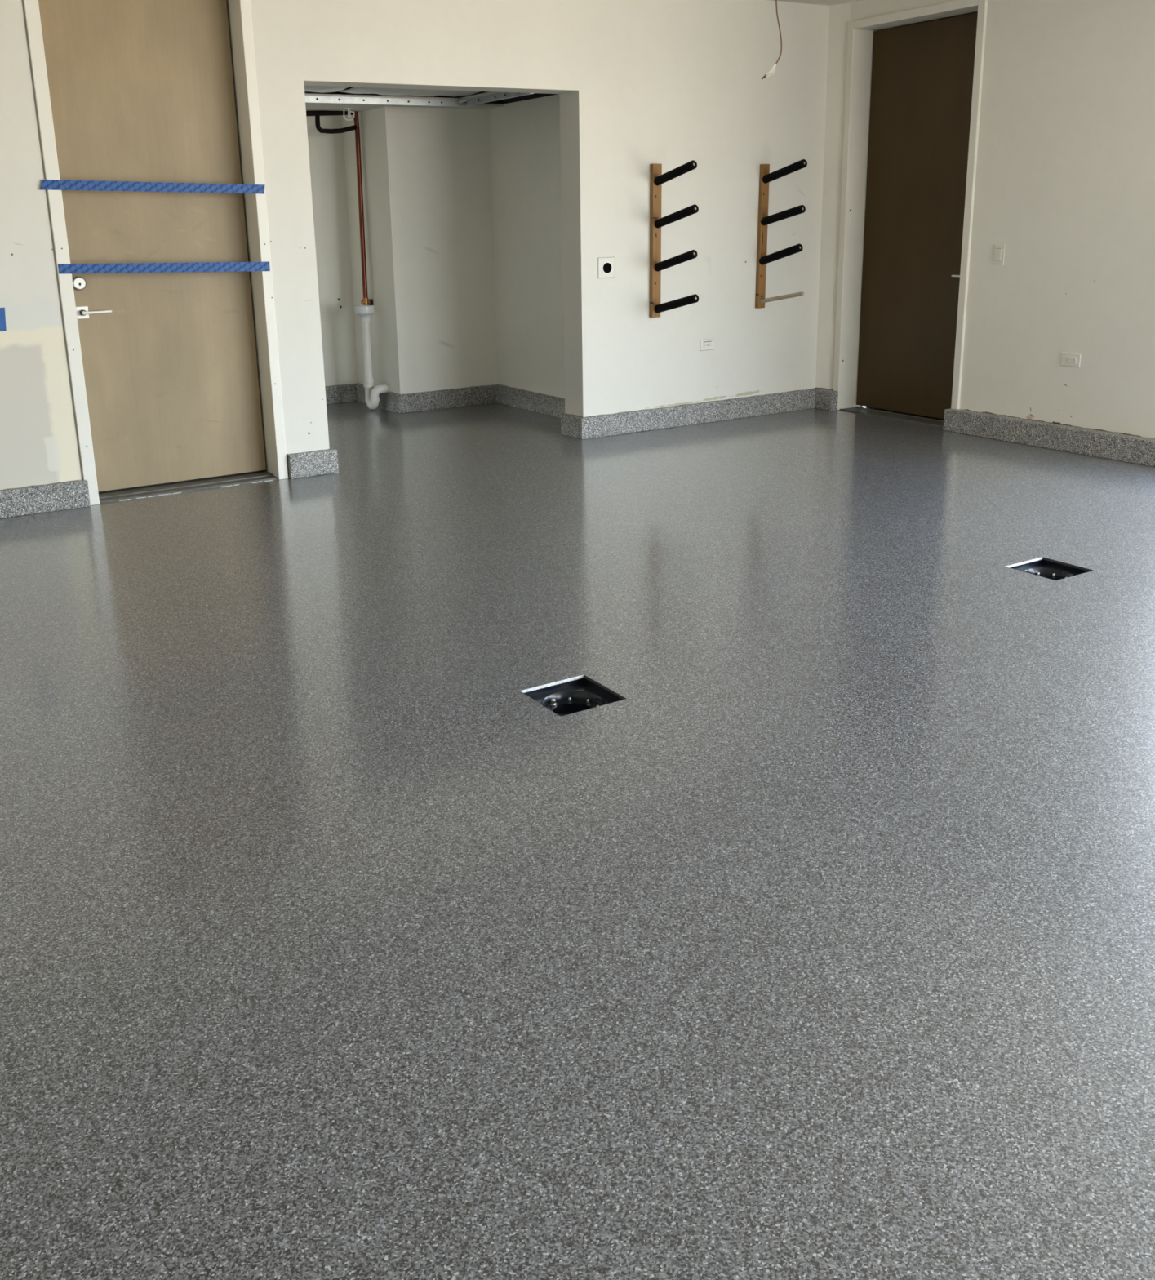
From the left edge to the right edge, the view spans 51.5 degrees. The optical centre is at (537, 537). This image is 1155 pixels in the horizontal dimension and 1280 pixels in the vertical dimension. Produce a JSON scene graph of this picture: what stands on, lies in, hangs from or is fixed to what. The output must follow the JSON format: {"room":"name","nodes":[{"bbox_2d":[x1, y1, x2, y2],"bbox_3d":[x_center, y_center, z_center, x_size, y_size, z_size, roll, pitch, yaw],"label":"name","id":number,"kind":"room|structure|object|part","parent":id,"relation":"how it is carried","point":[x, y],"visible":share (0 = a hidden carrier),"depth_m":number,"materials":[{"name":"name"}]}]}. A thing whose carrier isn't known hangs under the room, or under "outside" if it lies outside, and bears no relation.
{"room":"residential garage","nodes":[
{"label":"residential garage","id":0,"kind":"room"},
{"bbox_2d":[304,84,349,93],"bbox_3d":[-1.355,-2.480,6.540,0.830,0.033,0.839,-10,17,-29],"label":"sheet","id":1,"kind":"object","parent":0,"point":[322,89],"visible":0.12,"depth_m":6.80,"materials":[{"name":"white plastic"}]},
{"bbox_2d":[304,91,358,386],"bbox_3d":[-2.070,-2.230,8.310,1.573,2.491,0.100,-10,17,-29],"label":"wall","id":2,"kind":"structure","parent":0,"point":[326,150],"depth_m":8.65,"materials":[{"name":"white paint"}]},
{"bbox_2d":[338,87,479,96],"bbox_3d":[-0.618,-2.607,6.953,0.840,0.037,0.819,-10,17,-29],"label":"sheet","id":3,"kind":"object","parent":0,"point":[387,91],"visible":0.49,"depth_m":7.02,"materials":[{"name":"white plastic"}]},
{"bbox_2d":[0,0,829,489],"bbox_3d":[-1.579,-1.589,5.993,7.934,2.441,0.206,-10,17,-29],"label":"wall","id":4,"kind":"structure","parent":0,"point":[639,84],"depth_m":6.94,"materials":[{"name":"white paint"}]},
{"bbox_2d":[0,307,6,331],"bbox_3d":[-2.484,-0.993,5.458,0.113,0.107,0.001,-10,17,-29],"label":"tape","id":5,"kind":"object","parent":4,"relation":"attached to","point":[2,317],"visible":1,"depth_m":5.48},
{"bbox_2d":[0,479,90,518],"bbox_3d":[-3.589,0.004,5.133,3.153,0.129,0.238,-10,17,-29],"label":"baseboard","id":6,"kind":"structure","parent":4,"relation":"attached to","point":[20,501],"depth_m":5.71,"materials":[{"name":"grey stone"}]},
{"bbox_2d":[21,0,288,505],"bbox_3d":[-1.861,-1.433,5.863,1.056,2.439,0.238,-10,17,-29],"label":"door","id":7,"kind":"structure","parent":4,"relation":"in","point":[175,380],"depth_m":5.90,"materials":[{"name":"paint"}]},
{"bbox_3d":[-2.134,-1.092,5.793,0.137,0.018,0.029,-10,17,-29],"label":"handle","id":8,"kind":"part","parent":7,"relation":"part of","materials":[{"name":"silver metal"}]},
{"bbox_2d":[40,179,265,194],"bbox_3d":[-1.808,-1.669,5.692,1.055,0.076,0.003,-10,17,-29],"label":"tape","id":9,"kind":"object","parent":7,"relation":"attached to","point":[50,184],"visible":1,"depth_m":5.67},
{"bbox_2d":[57,261,270,274],"bbox_3d":[-1.787,-1.308,5.797,1.010,0.076,0.003,-10,17,-29],"label":"tape","id":10,"kind":"object","parent":7,"relation":"attached to","point":[122,268],"visible":1,"depth_m":5.78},
{"bbox_2d":[286,446,338,479],"bbox_3d":[-1.250,-0.417,6.478,0.270,0.129,0.238,-10,17,-29],"label":"baseboard","id":11,"kind":"structure","parent":4,"relation":"attached to","point":[315,463],"depth_m":6.37,"materials":[{"name":"grey stone"}]},
{"bbox_2d":[597,256,614,278],"bbox_3d":[0.412,-1.602,7.096,0.121,0.122,0.010,-10,17,-29],"label":"receptacle","id":12,"kind":"object","parent":4,"relation":"attached to","point":[606,265],"visible":1,"depth_m":7.09,"materials":[{"name":"white plastic"}]},
{"bbox_2d":[603,262,611,273],"bbox_3d":[0.415,-1.600,7.096,0.061,0.061,0.005,-10,17,-29],"label":"socket","id":13,"kind":"object","parent":12,"relation":"attached to","point":[606,266],"depth_m":7.09,"materials":[{"name":"black plastic"}]},
{"bbox_2d":[649,160,698,317],"bbox_3d":[0.812,-1.749,7.066,0.068,0.904,0.408,-10,17,-29],"label":"wall rack","id":14,"kind":"object","parent":4,"relation":"attached to","point":[657,179],"visible":1,"depth_m":7.14,"materials":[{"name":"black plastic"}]},
{"bbox_2d":[560,388,838,439],"bbox_3d":[1.093,-0.814,7.735,1.971,0.129,0.397,-10,17,-29],"label":"baseboard","id":15,"kind":"structure","parent":4,"relation":"attached to","point":[616,424],"depth_m":7.64,"materials":[{"name":"grey stone"}]},
{"bbox_2d":[699,338,714,351],"bbox_3d":[1.083,-1.227,7.609,0.114,0.072,0.008,-10,17,-29],"label":"wall outlet","id":16,"kind":"object","parent":4,"relation":"attached to","point":[707,344],"visible":1,"depth_m":7.61,"materials":[{"name":"white plastic"}]},
{"bbox_2d":[755,159,807,308],"bbox_3d":[1.534,-1.886,7.481,0.068,0.904,0.406,-10,17,-29],"label":"wall rack","id":17,"kind":"object","parent":4,"relation":"attached to","point":[765,176],"visible":1,"depth_m":7.55,"materials":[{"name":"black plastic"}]},
{"bbox_2d":[340,86,497,394],"bbox_3d":[-0.827,-2.340,8.605,0.881,2.491,0.846,-10,17,-29],"label":"wall","id":18,"kind":"structure","parent":0,"point":[426,172],"depth_m":8.30,"materials":[{"name":"white paint"}]},
{"bbox_2d":[306,110,373,305],"bbox_3d":[-1.691,-2.201,8.067,1.173,1.320,0.056,-10,17,-29],"label":"copper pipe","id":19,"kind":"object","parent":18,"relation":"attached to","point":[365,301],"visible":0.8,"depth_m":8.26,"materials":[{"name":"brown metal"}]},
{"bbox_2d":[324,383,564,417],"bbox_3d":[-0.957,-0.953,8.432,3.196,0.129,1.115,2,16,13],"label":"baseboard","id":20,"kind":"structure","parent":18,"relation":"attached to","point":[548,405],"depth_m":8.51,"materials":[{"name":"grey stone"}]},
{"bbox_2d":[304,91,557,115],"bbox_3d":[-1.108,-2.854,7.387,2.304,0.290,2.160,-10,17,-29],"label":"ceiling","id":21,"kind":"structure","parent":0,"point":[309,106],"depth_m":7.81,"materials":[{"name":"grey"}]},
{"bbox_2d":[343,107,354,120],"bbox_3d":[-1.249,-2.810,7.930,0.081,0.084,0.008,-10,17,-29],"label":"hanger","id":22,"kind":"object","parent":21,"relation":"hanging from","point":[348,109],"visible":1,"depth_m":7.93,"materials":[{"name":"silver metal"}]},
{"bbox_2d":[305,95,460,106],"bbox_3d":[-1.252,-2.621,7.158,1.760,0.041,0.058,-10,17,-29],"label":"metal track","id":23,"kind":"object","parent":21,"relation":"attached to","point":[308,99],"visible":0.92,"depth_m":7.32,"materials":[{"name":"metal"}]},
{"bbox_2d":[462,92,534,106],"bbox_3d":[-0.232,-2.662,7.220,0.058,0.041,0.830,-10,17,-29],"label":"metal track","id":24,"kind":"object","parent":21,"relation":"attached to","point":[504,95],"visible":0.85,"depth_m":7.25,"materials":[{"name":"metal"}]},
{"bbox_2d":[488,93,564,399],"bbox_3d":[0.090,-2.160,7.859,0.100,2.491,1.414,-10,17,-29],"label":"wall","id":25,"kind":"structure","parent":0,"point":[525,143],"depth_m":8.08,"materials":[{"name":"white paint"}]},
{"bbox_2d":[0,400,1154,1279],"bbox_3d":[0.470,0.445,3.385,8.550,0.001,12.300,-10,17,-29],"label":"floor","id":26,"kind":"structure","parent":0,"point":[821,947],"depth_m":2.53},
{"bbox_2d":[354,305,391,409],"bbox_3d":[-1.171,-1.270,8.459,0.183,0.727,0.196,-10,17,-29],"label":"standpipe","id":27,"kind":"object","parent":26,"relation":"on","point":[364,312],"visible":1,"depth_m":8.44,"materials":[{"name":"white plastic"}]},
{"bbox_2d":[354,305,374,322],"bbox_3d":[-1.211,-1.570,8.391,0.140,0.110,0.140,-10,17,-29],"label":"pipe fitting","id":28,"kind":"object","parent":27,"relation":"on","point":[364,312],"depth_m":8.34,"materials":[{"name":"white plastic"}]},
{"bbox_2d":[520,674,626,716],"bbox_3d":[0.103,0.496,3.421,0.221,0.100,0.221,-10,17,-29],"label":"floor drain","id":29,"kind":"object","parent":26,"relation":"in","point":[574,695],"visible":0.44,"depth_m":3.48,"materials":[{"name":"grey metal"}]},
{"bbox_3d":[0.045,0.429,3.500,0.221,0.009,0.001,-10,17,-29],"label":"edge trim","id":30,"kind":"part","parent":29,"relation":"part of","materials":[{"name":"silver metal"}]},
{"bbox_2d":[1005,556,1093,580],"bbox_3d":[1.917,0.164,4.487,0.221,0.100,0.221,-10,17,-29],"label":"floor drain","id":31,"kind":"object","parent":26,"relation":"in","point":[1048,568],"visible":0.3,"depth_m":4.55,"materials":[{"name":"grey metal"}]},
{"bbox_3d":[1.859,0.097,4.566,0.221,0.009,0.001,-10,17,-29],"label":"edge trim","id":32,"kind":"part","parent":31,"relation":"part of","materials":[{"name":"silver metal"}]},
{"bbox_2d":[771,0,860,5],"bbox_3d":[0.871,-1.804,1.708,8.278,0.100,9.756,-10,17,-29],"label":"ceiling","id":33,"kind":"structure","parent":0,"point":[828,2],"depth_m":7.39,"materials":[{"name":"white paint"}]},
{"bbox_2d":[761,0,782,79],"bbox_3d":[1.158,-2.572,5.871,0.127,0.612,0.012,-10,17,-29],"label":"cable","id":34,"kind":"object","parent":33,"relation":"hanging from","point":[764,76],"visible":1,"depth_m":5.92,"materials":[{"name":"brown plastic"}]},
{"bbox_2d":[815,0,1154,438],"bbox_3d":[4.326,-1.164,4.106,0.194,2.550,9.606,-10,17,-29],"label":"wall","id":35,"kind":"structure","parent":0,"point":[1065,173],"depth_m":6.46,"materials":[{"name":"white paint"}]},
{"bbox_2d":[833,0,987,427],"bbox_3d":[2.336,-1.953,7.409,0.228,2.439,1.041,-10,17,-29],"label":"door","id":36,"kind":"structure","parent":35,"relation":"in","point":[913,80],"depth_m":7.50,"materials":[{"name":"paint"}]},
{"bbox_2d":[993,244,1004,265],"bbox_3d":[2.627,-1.612,6.806,0.008,0.116,0.070,-10,17,-29],"label":"light switch","id":37,"kind":"object","parent":35,"relation":"attached to","point":[999,249],"visible":1,"depth_m":6.80,"materials":[{"name":"white plastic"}]},
{"bbox_2d":[942,408,1154,466],"bbox_3d":[2.974,-0.557,6.615,0.226,0.129,1.628,-10,17,-29],"label":"baseboard","id":38,"kind":"structure","parent":35,"relation":"attached to","point":[1138,450],"depth_m":6.60,"materials":[{"name":"grey stone"}]},
{"bbox_2d":[1061,352,1080,366],"bbox_3d":[2.909,-0.969,6.517,0.008,0.068,0.112,-10,17,-29],"label":"wall outlet","id":39,"kind":"object","parent":35,"relation":"attached to","point":[1068,359],"visible":1,"depth_m":6.51,"materials":[{"name":"white plastic"}]}
]}

